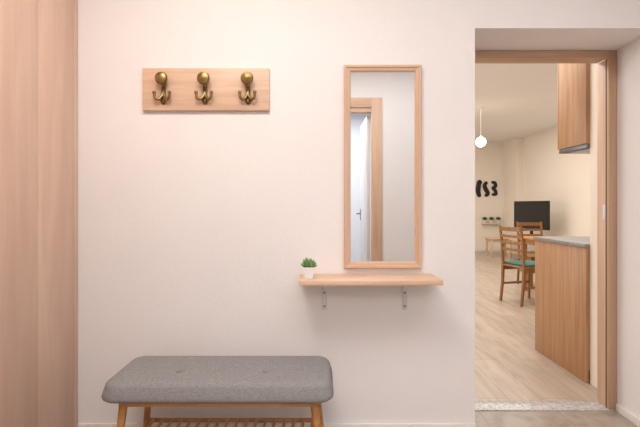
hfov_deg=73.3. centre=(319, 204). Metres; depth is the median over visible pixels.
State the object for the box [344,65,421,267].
wall mirror
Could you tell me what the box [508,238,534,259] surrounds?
tv stand
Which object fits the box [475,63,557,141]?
ceiling
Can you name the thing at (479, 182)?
wall ornament
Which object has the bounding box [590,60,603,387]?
wall
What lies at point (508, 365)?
floor
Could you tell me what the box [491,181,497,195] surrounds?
wall ornament
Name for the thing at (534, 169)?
wall
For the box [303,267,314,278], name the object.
pot
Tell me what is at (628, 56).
wall
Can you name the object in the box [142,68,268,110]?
coat rack
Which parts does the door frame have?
head casing, strike plate, casing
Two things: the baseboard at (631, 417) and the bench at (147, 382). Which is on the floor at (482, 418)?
the bench at (147, 382)
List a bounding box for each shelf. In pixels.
[299,274,442,309]
[510,251,534,253]
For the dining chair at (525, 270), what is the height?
0.923 m
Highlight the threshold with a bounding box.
[475,401,615,410]
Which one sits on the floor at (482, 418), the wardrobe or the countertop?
the wardrobe
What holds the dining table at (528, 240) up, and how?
on the floor at (508, 365)
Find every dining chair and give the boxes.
[499,225,534,306]
[516,222,542,286]
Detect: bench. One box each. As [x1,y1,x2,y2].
[101,356,333,426]
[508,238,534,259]
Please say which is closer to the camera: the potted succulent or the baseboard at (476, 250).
the potted succulent
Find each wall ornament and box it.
[476,180,481,196]
[483,181,489,196]
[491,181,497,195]
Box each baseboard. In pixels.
[77,423,475,426]
[475,249,500,251]
[616,403,639,426]
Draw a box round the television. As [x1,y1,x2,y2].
[514,201,549,233]
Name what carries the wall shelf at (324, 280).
attached to the wall at (196, 229)
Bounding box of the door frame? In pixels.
[475,50,616,409]
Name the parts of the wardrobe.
door, door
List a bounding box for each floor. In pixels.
[475,252,596,400]
[475,411,637,426]
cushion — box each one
[101,356,333,402]
[505,260,534,266]
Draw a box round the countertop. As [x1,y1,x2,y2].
[533,236,589,247]
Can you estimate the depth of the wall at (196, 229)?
2.14 m
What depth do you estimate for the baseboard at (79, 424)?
2.13 m
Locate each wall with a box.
[78,0,639,422]
[475,142,502,248]
[503,127,589,254]
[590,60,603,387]
[605,39,639,417]
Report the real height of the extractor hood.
0.034 m
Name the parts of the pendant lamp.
globe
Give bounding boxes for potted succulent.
[301,257,316,278]
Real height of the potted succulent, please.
0.101 m
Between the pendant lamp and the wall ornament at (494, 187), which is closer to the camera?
the pendant lamp
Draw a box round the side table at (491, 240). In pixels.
[484,237,511,256]
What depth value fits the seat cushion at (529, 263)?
5.14 m
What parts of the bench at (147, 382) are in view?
leg, leg, seat frame, leg, leg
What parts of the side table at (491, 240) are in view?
leg, leg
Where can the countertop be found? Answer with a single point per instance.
(577, 241)
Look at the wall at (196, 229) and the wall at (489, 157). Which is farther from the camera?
the wall at (489, 157)
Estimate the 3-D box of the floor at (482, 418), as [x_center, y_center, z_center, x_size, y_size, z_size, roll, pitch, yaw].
[-0.050,1.195,0.997,3.700,0.050,2.893,0,0,0]
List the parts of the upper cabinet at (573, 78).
door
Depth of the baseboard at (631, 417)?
2.34 m
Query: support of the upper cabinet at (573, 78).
attached to the wall at (593, 66)
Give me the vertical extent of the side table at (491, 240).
0.425 m
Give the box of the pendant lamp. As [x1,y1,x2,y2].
[476,106,485,146]
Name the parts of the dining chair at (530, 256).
leg, seat, rail, leg, leg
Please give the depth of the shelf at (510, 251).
9.05 m
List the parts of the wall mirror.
frame rail, frame rail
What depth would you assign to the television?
8.53 m
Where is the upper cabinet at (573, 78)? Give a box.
[558,63,589,149]
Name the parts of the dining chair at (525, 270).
leg, rail, seat, seat frame, leg, leg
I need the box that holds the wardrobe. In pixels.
[0,0,77,426]
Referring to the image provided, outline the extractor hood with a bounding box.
[559,143,589,153]
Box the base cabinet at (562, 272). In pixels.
[535,240,589,382]
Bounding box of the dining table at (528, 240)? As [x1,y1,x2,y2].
[523,236,534,290]
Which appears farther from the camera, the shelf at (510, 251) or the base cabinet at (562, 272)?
the shelf at (510, 251)
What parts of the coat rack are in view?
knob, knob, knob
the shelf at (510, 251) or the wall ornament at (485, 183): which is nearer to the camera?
the shelf at (510, 251)
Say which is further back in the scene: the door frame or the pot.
the door frame
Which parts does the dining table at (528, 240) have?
leg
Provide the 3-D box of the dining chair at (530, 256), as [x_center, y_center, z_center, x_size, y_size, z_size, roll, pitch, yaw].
[3.120,0.710,6.199,0.390,0.923,0.478,0,0,0]
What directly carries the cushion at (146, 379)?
on the bench at (147, 382)

